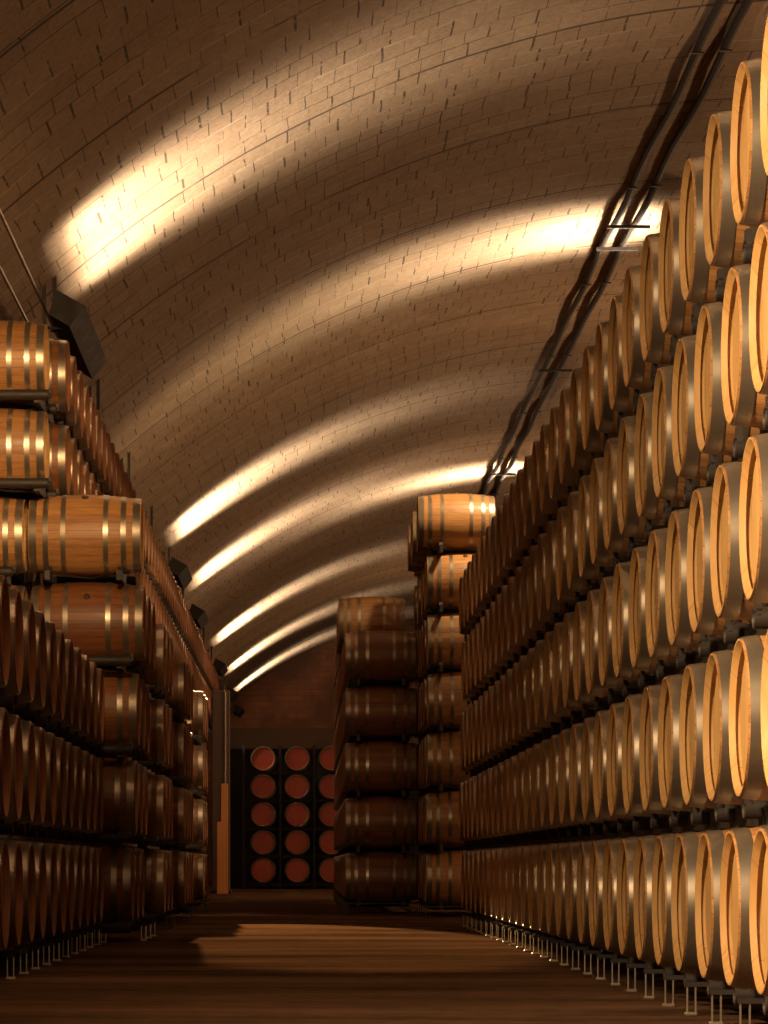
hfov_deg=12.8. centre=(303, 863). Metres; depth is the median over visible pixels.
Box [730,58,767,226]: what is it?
wine barrel
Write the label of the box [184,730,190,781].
wine barrel
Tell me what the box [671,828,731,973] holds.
wine barrel
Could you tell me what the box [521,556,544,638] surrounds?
wine barrel
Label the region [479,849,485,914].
wine barrel
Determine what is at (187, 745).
wine barrel
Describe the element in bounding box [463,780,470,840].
wine barrel
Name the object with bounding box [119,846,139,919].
wine barrel
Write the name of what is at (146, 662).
wine barrel
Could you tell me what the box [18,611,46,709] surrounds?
wine barrel
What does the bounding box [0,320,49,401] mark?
wine barrel
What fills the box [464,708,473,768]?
wine barrel
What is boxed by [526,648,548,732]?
wine barrel
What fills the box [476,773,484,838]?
wine barrel
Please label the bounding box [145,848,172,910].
wine barrel
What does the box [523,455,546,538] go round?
wine barrel
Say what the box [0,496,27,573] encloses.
wine barrel
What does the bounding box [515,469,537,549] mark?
wine barrel
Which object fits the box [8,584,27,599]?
wine barrel
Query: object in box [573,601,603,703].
wine barrel
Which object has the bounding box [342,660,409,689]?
wine barrel
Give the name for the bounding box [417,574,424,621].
wine barrel
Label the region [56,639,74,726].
wine barrel
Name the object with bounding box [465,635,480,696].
wine barrel
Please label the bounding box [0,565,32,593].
rack
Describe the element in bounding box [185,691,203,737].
wine barrel
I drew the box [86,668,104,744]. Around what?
wine barrel
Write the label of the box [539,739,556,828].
wine barrel
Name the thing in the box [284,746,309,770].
wine barrel
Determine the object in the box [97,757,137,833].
wine barrel
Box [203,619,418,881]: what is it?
wall
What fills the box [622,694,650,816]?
wine barrel
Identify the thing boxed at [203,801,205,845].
wine barrel
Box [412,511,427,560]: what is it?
wine barrel
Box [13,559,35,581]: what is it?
wine barrel
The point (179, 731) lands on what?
wine barrel
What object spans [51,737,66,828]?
wine barrel
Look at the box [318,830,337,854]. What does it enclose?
wine barrel
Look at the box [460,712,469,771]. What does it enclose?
wine barrel
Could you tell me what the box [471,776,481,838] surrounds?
wine barrel
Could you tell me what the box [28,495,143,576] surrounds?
wine barrel
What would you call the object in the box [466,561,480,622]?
wine barrel
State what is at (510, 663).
rack
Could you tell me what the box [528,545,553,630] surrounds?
wine barrel
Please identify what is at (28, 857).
wine barrel
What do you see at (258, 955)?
floor
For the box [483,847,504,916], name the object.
wine barrel
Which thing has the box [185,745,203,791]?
wine barrel
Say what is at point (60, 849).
wine barrel
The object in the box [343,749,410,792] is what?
wine barrel
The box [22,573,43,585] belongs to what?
wine barrel
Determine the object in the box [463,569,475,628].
wine barrel
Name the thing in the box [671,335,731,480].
wine barrel
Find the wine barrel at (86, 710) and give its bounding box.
[78,654,90,736]
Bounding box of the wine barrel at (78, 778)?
[69,746,82,830]
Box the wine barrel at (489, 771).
[486,768,497,836]
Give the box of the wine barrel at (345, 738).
[343,695,411,739]
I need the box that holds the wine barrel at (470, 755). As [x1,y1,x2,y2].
[468,704,478,766]
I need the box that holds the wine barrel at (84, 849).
[46,842,89,927]
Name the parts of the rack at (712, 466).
rail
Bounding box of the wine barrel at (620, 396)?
[608,295,651,412]
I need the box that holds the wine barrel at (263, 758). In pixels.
[250,746,275,770]
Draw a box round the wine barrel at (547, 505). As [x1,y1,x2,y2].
[539,424,567,514]
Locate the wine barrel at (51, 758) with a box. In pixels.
[41,732,56,826]
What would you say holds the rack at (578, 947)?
on the floor
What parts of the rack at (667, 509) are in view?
rail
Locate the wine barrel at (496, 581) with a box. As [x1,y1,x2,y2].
[490,516,507,586]
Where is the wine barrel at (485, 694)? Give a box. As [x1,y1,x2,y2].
[482,691,493,758]
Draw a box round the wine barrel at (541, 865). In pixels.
[537,842,563,932]
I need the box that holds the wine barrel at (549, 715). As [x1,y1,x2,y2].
[543,631,567,721]
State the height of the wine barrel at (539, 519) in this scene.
0.702 m
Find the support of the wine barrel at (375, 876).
on the rack at (351, 903)
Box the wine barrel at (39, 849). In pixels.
[16,840,46,940]
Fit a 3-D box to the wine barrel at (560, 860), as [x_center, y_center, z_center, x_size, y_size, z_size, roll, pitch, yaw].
[2.152,0.169,22.651,0.950,0.702,0.690,0,0,0]
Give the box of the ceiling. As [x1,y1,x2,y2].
[0,0,767,700]
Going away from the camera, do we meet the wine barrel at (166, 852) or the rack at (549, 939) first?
the rack at (549, 939)
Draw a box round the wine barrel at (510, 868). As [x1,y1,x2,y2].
[507,845,528,923]
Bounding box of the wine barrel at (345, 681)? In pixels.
[344,638,413,683]
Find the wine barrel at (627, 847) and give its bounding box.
[617,834,662,957]
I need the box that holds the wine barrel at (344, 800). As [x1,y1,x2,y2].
[344,800,412,845]
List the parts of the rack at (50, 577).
rail, rail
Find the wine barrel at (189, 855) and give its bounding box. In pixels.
[177,851,190,904]
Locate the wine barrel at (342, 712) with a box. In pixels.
[342,712,409,742]
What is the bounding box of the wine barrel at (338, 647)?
[337,609,342,649]
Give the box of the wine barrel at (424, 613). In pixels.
[421,568,430,616]
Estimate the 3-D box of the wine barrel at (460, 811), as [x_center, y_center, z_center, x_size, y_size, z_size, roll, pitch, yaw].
[2.152,-0.565,36.937,0.950,0.690,0.690,0,0,0]
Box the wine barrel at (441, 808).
[425,791,464,845]
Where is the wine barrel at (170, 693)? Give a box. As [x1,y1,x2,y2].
[161,637,172,697]
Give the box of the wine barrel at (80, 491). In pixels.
[77,450,83,494]
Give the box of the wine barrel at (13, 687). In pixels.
[5,587,23,695]
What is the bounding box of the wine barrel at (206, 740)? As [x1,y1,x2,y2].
[203,698,207,741]
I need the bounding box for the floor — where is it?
[0,883,767,1023]
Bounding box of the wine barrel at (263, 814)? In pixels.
[250,802,275,826]
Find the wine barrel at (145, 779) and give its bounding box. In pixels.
[142,766,147,835]
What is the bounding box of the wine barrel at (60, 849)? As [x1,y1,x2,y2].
[40,842,66,934]
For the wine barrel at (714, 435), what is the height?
0.702 m
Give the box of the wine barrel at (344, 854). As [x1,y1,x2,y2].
[343,854,344,897]
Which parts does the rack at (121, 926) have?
rail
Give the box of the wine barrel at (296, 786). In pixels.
[284,774,309,798]
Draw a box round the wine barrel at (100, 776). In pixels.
[92,757,103,833]
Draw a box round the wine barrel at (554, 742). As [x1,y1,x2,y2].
[549,734,566,827]
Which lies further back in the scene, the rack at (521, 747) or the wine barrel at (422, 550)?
the wine barrel at (422, 550)
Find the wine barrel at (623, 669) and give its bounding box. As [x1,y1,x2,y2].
[612,561,649,680]
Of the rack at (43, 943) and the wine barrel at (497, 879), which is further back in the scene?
the wine barrel at (497, 879)
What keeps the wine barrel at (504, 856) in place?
on the rack at (505, 925)
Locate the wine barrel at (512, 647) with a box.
[506,576,528,653]
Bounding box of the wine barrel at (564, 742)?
[558,729,577,825]
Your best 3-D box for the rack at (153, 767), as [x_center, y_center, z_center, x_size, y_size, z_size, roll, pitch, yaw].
[-1.837,-0.961,34.685,0.816,0.130,2.767,0,0,0]
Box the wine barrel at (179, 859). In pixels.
[160,849,185,906]
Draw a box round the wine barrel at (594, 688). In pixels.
[585,589,617,696]
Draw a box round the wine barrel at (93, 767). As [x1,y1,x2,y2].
[85,754,96,832]
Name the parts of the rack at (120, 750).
rail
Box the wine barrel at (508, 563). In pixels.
[502,494,522,569]
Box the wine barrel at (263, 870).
[250,858,275,882]
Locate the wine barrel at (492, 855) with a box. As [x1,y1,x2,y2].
[489,847,505,918]
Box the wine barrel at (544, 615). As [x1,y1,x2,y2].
[536,533,563,621]
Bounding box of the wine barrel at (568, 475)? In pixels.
[558,388,590,485]
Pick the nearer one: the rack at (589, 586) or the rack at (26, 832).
the rack at (589, 586)
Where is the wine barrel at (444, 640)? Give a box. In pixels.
[426,613,468,667]
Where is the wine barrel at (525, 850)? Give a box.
[520,844,543,927]
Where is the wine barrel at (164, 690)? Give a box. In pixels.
[161,631,169,693]
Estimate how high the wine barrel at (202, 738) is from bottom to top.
0.684 m
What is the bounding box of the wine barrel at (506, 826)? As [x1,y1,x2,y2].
[502,759,515,834]
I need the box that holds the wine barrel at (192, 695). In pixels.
[187,673,193,723]
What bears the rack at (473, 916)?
on the floor
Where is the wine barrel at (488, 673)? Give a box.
[484,609,501,677]
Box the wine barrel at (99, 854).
[81,845,103,923]
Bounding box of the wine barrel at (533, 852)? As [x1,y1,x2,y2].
[528,842,564,930]
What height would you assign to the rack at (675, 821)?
0.130 m
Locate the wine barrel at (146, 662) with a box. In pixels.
[134,594,150,666]
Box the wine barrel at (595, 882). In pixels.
[588,837,627,948]
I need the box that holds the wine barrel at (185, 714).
[182,664,188,717]
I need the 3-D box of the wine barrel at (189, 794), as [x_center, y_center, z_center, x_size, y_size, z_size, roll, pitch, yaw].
[-1.845,-0.565,41.322,0.950,0.689,0.689,0,0,0]
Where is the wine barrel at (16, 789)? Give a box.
[5,713,22,821]
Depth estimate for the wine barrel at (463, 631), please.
36.82 m
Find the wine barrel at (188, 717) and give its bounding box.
[184,668,190,720]
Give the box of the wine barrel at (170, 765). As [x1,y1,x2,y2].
[165,708,172,768]
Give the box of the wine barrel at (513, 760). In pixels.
[509,755,522,833]
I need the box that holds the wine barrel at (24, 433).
[0,408,49,488]
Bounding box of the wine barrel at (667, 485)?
[651,365,706,501]
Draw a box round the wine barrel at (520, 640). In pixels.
[514,566,536,645]
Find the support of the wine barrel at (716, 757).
on the rack at (724, 816)
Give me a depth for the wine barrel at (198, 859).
46.64 m
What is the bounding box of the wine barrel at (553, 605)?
[545,520,574,612]
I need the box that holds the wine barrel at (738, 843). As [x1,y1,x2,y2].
[720,825,767,988]
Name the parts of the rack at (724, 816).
rail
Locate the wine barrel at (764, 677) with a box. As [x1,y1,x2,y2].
[760,630,767,785]
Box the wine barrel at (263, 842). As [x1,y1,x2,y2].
[250,830,275,854]
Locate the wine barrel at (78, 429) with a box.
[69,370,83,438]
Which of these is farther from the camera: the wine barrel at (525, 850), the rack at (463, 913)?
the rack at (463, 913)
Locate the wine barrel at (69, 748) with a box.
[61,742,73,829]
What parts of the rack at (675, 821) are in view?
rail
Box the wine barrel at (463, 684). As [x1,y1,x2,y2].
[461,641,470,700]
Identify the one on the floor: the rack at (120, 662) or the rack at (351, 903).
the rack at (351, 903)
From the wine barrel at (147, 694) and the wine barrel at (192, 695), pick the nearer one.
the wine barrel at (147, 694)
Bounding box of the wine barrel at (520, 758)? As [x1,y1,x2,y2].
[516,752,530,832]
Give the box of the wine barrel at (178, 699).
[163,658,185,713]
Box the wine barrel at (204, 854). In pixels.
[204,854,205,898]
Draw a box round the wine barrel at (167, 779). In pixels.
[161,777,169,839]
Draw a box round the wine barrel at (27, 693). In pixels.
[5,600,35,703]
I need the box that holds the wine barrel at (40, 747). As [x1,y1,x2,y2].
[30,726,45,825]
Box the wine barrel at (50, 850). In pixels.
[29,841,57,937]
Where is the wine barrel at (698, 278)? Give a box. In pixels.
[679,156,730,303]
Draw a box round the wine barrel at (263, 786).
[250,774,275,798]
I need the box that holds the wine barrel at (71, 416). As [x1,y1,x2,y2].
[53,356,77,425]
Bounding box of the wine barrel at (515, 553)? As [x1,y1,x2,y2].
[509,482,529,559]
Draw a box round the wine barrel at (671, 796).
[658,674,690,812]
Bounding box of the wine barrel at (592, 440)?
[581,345,618,452]
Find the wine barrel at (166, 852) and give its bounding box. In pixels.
[137,847,169,911]
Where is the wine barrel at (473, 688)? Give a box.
[469,629,483,691]
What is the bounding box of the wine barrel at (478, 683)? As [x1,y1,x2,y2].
[474,623,490,687]
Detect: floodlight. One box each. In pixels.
[47,290,106,378]
[168,557,192,588]
[189,604,208,629]
[213,658,227,676]
[226,686,237,701]
[230,704,244,717]
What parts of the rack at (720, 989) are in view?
rail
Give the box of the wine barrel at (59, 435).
[3,423,70,495]
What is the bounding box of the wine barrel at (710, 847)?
[695,826,758,980]
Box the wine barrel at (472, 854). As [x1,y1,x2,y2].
[469,848,487,912]
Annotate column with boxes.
[210,690,231,893]
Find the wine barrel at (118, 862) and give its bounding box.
[86,844,134,922]
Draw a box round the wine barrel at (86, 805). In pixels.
[78,750,90,831]
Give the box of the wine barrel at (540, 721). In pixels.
[534,640,558,727]
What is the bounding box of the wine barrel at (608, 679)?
[598,576,632,688]
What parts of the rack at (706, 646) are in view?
rail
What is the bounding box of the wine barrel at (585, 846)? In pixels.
[577,837,623,944]
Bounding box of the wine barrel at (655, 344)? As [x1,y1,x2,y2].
[639,233,685,364]
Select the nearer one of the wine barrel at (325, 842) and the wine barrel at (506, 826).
the wine barrel at (506, 826)
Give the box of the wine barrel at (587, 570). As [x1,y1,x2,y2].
[577,475,612,579]
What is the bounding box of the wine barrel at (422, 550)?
[416,522,475,554]
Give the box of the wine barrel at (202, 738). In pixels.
[201,695,205,739]
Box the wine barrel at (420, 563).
[411,519,424,566]
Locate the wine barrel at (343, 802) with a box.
[343,802,344,845]
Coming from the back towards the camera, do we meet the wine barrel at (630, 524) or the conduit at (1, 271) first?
the conduit at (1, 271)
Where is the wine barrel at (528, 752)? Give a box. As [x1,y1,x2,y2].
[523,748,538,831]
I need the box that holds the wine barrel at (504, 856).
[501,846,518,921]
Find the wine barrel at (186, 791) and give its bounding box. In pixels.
[182,789,188,842]
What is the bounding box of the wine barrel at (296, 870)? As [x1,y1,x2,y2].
[284,858,309,882]
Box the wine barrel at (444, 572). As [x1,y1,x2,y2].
[426,553,472,608]
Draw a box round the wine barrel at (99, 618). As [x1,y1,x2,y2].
[31,582,146,660]
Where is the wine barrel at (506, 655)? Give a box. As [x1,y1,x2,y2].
[500,585,520,659]
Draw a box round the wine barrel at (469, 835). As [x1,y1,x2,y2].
[467,778,476,839]
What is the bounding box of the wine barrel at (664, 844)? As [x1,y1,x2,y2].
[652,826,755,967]
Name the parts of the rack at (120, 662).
rail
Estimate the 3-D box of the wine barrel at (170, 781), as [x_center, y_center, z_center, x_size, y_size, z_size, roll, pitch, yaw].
[-1.845,-0.565,35.622,0.950,0.685,0.685,0,0,0]
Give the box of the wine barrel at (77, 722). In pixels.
[69,647,82,731]
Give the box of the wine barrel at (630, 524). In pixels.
[617,415,663,537]
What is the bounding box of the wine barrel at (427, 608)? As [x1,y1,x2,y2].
[424,562,435,611]
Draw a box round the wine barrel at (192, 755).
[187,733,193,783]
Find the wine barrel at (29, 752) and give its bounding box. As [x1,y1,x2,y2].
[18,720,35,823]
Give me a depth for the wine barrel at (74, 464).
31.09 m
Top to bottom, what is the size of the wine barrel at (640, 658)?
0.702 m
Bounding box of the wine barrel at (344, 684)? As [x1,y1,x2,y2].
[343,642,411,686]
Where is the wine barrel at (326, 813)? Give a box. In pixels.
[318,802,336,826]
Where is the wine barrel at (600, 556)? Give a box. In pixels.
[589,457,627,566]
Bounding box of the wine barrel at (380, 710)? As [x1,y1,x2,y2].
[345,685,416,736]
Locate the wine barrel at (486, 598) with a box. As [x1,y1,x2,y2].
[480,536,495,602]
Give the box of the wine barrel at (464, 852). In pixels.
[461,849,477,909]
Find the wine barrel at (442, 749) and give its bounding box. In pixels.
[426,732,471,786]
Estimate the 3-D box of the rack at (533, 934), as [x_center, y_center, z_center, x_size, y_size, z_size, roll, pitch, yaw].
[2.142,0.558,25.866,0.963,0.204,1.856,0,0,0]
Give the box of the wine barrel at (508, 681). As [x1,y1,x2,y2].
[505,668,518,744]
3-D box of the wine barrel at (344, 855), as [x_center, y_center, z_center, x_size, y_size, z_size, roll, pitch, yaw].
[1.025,0.175,46.911,0.950,0.687,0.687,0,0,0]
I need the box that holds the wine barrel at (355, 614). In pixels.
[338,597,404,641]
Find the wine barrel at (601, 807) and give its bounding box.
[593,709,617,820]
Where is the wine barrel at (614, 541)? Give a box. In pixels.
[602,437,645,552]
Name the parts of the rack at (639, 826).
rail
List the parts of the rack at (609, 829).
rail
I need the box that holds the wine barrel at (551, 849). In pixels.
[545,840,587,935]
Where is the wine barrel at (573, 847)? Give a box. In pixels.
[565,838,611,941]
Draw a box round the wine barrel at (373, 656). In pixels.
[345,630,416,681]
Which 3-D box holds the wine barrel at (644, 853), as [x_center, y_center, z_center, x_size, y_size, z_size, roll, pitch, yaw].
[2.154,0.169,17.185,0.950,0.702,0.690,0,0,0]
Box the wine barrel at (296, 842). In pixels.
[284,830,309,854]
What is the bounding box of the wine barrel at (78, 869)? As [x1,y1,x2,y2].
[56,843,82,929]
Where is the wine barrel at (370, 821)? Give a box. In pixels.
[345,796,416,847]
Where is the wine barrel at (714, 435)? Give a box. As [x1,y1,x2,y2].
[694,302,759,456]
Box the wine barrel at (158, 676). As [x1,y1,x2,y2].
[140,624,165,688]
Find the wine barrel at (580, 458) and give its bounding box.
[569,367,603,469]
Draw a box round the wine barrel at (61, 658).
[41,630,65,721]
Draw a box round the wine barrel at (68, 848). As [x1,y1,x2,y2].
[48,842,74,931]
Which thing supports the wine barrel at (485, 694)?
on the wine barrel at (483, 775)
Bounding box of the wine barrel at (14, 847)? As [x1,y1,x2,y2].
[5,839,22,947]
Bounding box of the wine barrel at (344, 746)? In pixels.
[344,746,413,791]
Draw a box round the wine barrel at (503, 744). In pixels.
[499,675,511,748]
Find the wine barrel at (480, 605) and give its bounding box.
[475,545,486,609]
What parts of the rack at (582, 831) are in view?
rail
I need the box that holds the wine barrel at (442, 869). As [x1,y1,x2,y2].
[425,849,467,905]
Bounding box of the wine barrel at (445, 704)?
[427,672,471,726]
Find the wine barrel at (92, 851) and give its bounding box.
[74,844,96,925]
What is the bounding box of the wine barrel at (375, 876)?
[345,851,416,902]
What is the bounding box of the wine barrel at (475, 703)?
[472,700,482,763]
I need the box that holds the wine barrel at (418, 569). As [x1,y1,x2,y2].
[408,525,422,572]
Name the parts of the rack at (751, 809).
rail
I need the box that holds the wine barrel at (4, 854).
[0,839,9,950]
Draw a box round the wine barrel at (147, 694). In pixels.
[144,684,149,753]
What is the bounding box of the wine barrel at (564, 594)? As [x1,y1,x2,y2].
[555,506,585,602]
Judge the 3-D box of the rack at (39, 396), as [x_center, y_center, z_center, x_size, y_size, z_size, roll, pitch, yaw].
[-2.527,-3.921,31.351,0.816,0.130,5.500,0,0,0]
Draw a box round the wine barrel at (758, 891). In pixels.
[749,826,767,996]
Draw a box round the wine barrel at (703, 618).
[687,486,748,636]
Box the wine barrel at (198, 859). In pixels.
[193,853,203,899]
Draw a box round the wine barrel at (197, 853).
[197,853,207,897]
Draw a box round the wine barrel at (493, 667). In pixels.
[489,602,507,671]
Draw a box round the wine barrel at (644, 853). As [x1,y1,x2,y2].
[633,831,696,962]
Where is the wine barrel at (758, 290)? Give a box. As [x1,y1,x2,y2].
[749,222,767,394]
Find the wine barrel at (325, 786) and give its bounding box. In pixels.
[318,774,334,798]
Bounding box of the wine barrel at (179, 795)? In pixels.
[165,787,185,842]
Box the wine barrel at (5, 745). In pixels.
[0,707,10,818]
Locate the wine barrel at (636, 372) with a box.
[622,265,668,391]
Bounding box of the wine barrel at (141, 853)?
[108,845,144,917]
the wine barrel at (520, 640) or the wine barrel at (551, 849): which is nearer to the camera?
the wine barrel at (551, 849)
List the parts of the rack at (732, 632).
rail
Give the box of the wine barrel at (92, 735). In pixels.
[78,661,97,740]
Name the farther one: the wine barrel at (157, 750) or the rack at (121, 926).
the wine barrel at (157, 750)
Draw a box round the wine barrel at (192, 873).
[180,851,193,903]
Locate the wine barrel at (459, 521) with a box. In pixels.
[417,493,494,548]
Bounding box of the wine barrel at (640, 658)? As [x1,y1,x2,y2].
[628,545,673,670]
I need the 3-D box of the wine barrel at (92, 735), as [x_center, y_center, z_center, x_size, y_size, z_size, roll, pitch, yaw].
[-2.142,-1.311,27.439,0.950,0.702,0.690,0,0,0]
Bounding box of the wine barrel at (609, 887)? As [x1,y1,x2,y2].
[602,834,659,952]
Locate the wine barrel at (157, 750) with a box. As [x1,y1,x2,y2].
[141,698,165,763]
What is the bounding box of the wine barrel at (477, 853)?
[474,848,493,913]
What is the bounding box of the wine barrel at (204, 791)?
[201,748,205,792]
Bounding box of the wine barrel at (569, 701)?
[562,612,590,710]
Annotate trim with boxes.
[230,728,418,748]
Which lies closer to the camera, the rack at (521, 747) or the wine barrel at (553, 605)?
the wine barrel at (553, 605)
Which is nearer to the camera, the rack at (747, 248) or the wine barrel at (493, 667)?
the rack at (747, 248)
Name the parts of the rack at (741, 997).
rail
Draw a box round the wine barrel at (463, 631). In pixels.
[459,576,472,634]
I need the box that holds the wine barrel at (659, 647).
[645,528,693,660]
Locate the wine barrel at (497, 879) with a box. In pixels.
[494,846,515,919]
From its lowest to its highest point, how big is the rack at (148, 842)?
0.130 m
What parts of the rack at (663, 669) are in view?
rail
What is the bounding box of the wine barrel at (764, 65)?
[760,16,767,174]
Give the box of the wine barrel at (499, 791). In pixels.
[496,762,509,835]
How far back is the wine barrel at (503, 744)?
29.34 m
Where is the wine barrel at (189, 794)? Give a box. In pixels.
[187,791,190,842]
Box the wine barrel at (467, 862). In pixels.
[465,849,479,911]
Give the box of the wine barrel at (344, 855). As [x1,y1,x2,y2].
[344,855,344,898]
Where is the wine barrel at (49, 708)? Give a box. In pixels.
[30,621,56,715]
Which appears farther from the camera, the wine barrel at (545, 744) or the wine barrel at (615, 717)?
the wine barrel at (545, 744)
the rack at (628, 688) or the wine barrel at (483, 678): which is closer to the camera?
the rack at (628, 688)
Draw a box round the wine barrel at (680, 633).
[665,508,721,648]
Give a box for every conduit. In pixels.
[0,209,230,706]
[0,266,220,689]
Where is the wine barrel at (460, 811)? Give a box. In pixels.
[458,782,467,840]
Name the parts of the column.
foot plate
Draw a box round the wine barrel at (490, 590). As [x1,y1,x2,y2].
[485,526,501,594]
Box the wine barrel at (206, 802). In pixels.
[203,802,207,846]
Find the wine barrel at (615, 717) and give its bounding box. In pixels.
[606,702,632,818]
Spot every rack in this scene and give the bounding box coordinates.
[0,389,85,461]
[0,477,59,508]
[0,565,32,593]
[0,687,18,713]
[0,819,18,838]
[0,946,40,973]
[0,954,15,978]
[12,823,41,840]
[13,702,41,725]
[14,940,60,964]
[40,934,78,957]
[43,565,136,585]
[61,930,93,950]
[76,925,106,944]
[87,653,143,676]
[88,742,143,760]
[89,465,106,494]
[90,918,155,940]
[94,835,164,848]
[137,759,164,774]
[138,839,186,850]
[138,911,174,929]
[146,683,164,699]
[161,843,202,852]
[165,905,194,920]
[172,709,186,724]
[188,788,202,798]
[193,734,202,745]
[208,722,211,735]
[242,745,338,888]
[339,898,407,909]
[342,898,415,913]
[347,732,408,742]
[347,787,408,797]
[348,676,408,687]
[414,901,462,917]
[418,602,458,632]
[418,662,460,687]
[418,722,459,741]
[418,781,458,797]
[418,841,471,852]
[420,542,475,573]
[462,913,474,926]
[467,912,480,929]
[475,915,490,933]
[480,683,490,695]
[485,917,501,937]
[490,672,501,685]
[492,587,501,601]
[497,920,514,942]
[499,748,514,761]
[501,660,513,674]
[503,570,514,584]
[509,924,528,948]
[511,741,526,754]
[514,646,528,662]
[516,550,529,566]
[524,928,544,954]
[525,732,544,747]
[528,630,544,647]
[530,527,546,545]
[540,933,563,961]
[541,722,561,738]
[544,612,563,632]
[547,500,566,521]
[560,704,593,729]
[560,938,585,969]
[564,591,586,614]
[567,469,584,501]
[567,824,603,840]
[582,689,621,717]
[582,945,612,979]
[586,566,613,594]
[590,433,608,470]
[590,820,683,838]
[607,671,655,704]
[610,952,644,991]
[612,536,647,570]
[617,389,652,434]
[617,816,666,835]
[638,649,697,688]
[643,962,683,1006]
[644,500,689,541]
[650,335,676,389]
[650,810,708,832]
[676,622,746,668]
[684,454,742,504]
[684,973,732,1023]
[691,268,725,334]
[691,803,762,829]
[723,602,767,643]
[733,395,767,457]
[733,987,767,1023]
[742,228,753,263]
[742,799,767,824]
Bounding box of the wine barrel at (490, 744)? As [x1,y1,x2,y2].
[487,686,498,755]
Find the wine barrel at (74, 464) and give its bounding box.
[26,438,77,500]
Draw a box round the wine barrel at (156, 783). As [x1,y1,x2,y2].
[147,773,165,838]
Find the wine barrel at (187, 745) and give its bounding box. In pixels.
[182,727,188,779]
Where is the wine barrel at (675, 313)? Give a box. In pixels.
[658,197,704,335]
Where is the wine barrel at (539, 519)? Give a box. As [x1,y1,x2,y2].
[531,440,556,526]
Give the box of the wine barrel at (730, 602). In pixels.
[710,461,767,621]
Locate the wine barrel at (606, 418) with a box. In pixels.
[593,321,634,433]
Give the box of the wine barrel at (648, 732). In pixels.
[639,684,669,813]
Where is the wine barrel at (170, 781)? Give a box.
[165,780,172,839]
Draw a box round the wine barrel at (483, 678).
[479,616,494,682]
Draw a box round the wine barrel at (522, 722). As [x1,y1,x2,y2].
[518,655,533,736]
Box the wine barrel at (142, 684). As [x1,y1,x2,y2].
[134,679,145,750]
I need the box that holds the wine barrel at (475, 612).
[471,553,481,616]
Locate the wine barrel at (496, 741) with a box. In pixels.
[493,680,509,751]
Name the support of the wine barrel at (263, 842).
on the display rack at (280, 772)
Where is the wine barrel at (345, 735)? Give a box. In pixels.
[344,692,413,737]
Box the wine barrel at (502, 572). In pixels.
[496,505,515,578]
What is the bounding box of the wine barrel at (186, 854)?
[184,852,188,904]
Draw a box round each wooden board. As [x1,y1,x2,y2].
[217,822,224,893]
[221,784,227,893]
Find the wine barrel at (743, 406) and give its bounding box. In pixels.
[721,264,766,429]
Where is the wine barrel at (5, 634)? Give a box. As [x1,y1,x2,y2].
[0,575,10,686]
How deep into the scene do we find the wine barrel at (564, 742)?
22.31 m
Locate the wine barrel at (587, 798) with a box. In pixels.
[581,716,602,822]
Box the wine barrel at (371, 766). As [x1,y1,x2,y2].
[345,740,416,791]
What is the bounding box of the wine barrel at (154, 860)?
[130,847,165,914]
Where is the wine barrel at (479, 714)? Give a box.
[477,696,487,761]
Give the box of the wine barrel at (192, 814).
[187,793,193,843]
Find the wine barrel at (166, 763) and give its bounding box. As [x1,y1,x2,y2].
[161,704,169,766]
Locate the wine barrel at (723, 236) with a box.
[703,110,758,267]
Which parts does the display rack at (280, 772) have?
shelf rail, shelf rail, shelf rail, shelf rail, shelf rail, shelf rail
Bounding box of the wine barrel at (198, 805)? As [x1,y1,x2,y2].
[187,799,203,845]
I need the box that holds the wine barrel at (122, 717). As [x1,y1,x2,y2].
[102,670,140,746]
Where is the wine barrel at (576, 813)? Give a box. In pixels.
[569,723,589,824]
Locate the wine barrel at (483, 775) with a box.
[480,771,491,837]
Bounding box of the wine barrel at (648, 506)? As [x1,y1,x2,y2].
[634,392,683,519]
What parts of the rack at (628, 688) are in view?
rail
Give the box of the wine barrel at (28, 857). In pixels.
[3,839,35,944]
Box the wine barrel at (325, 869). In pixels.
[318,858,333,882]
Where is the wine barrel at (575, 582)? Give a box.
[566,491,598,591]
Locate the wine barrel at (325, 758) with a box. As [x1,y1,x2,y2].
[318,746,335,770]
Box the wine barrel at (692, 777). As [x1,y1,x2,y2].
[679,663,715,809]
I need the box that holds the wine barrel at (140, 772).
[137,763,142,834]
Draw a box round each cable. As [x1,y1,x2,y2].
[481,0,725,495]
[493,0,753,498]
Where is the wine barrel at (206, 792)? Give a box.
[203,750,207,793]
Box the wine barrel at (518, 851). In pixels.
[514,841,575,925]
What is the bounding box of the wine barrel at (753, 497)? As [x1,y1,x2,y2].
[739,433,767,602]
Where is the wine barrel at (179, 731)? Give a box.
[163,722,185,777]
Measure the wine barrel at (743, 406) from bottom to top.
0.702 m
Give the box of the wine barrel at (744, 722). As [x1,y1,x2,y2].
[728,635,767,800]
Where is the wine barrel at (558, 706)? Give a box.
[552,622,578,716]
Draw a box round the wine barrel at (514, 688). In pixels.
[511,662,525,740]
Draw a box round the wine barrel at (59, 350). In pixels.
[5,338,70,414]
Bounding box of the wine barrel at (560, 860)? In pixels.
[555,839,599,938]
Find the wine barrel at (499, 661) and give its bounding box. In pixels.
[494,594,513,665]
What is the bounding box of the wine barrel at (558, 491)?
[548,406,578,500]
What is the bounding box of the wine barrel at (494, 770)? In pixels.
[491,765,502,836]
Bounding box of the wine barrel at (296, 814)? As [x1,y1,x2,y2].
[284,802,309,826]
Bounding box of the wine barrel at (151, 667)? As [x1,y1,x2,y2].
[139,602,155,672]
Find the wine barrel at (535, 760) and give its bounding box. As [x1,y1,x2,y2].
[531,743,547,829]
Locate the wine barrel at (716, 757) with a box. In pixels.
[702,650,742,805]

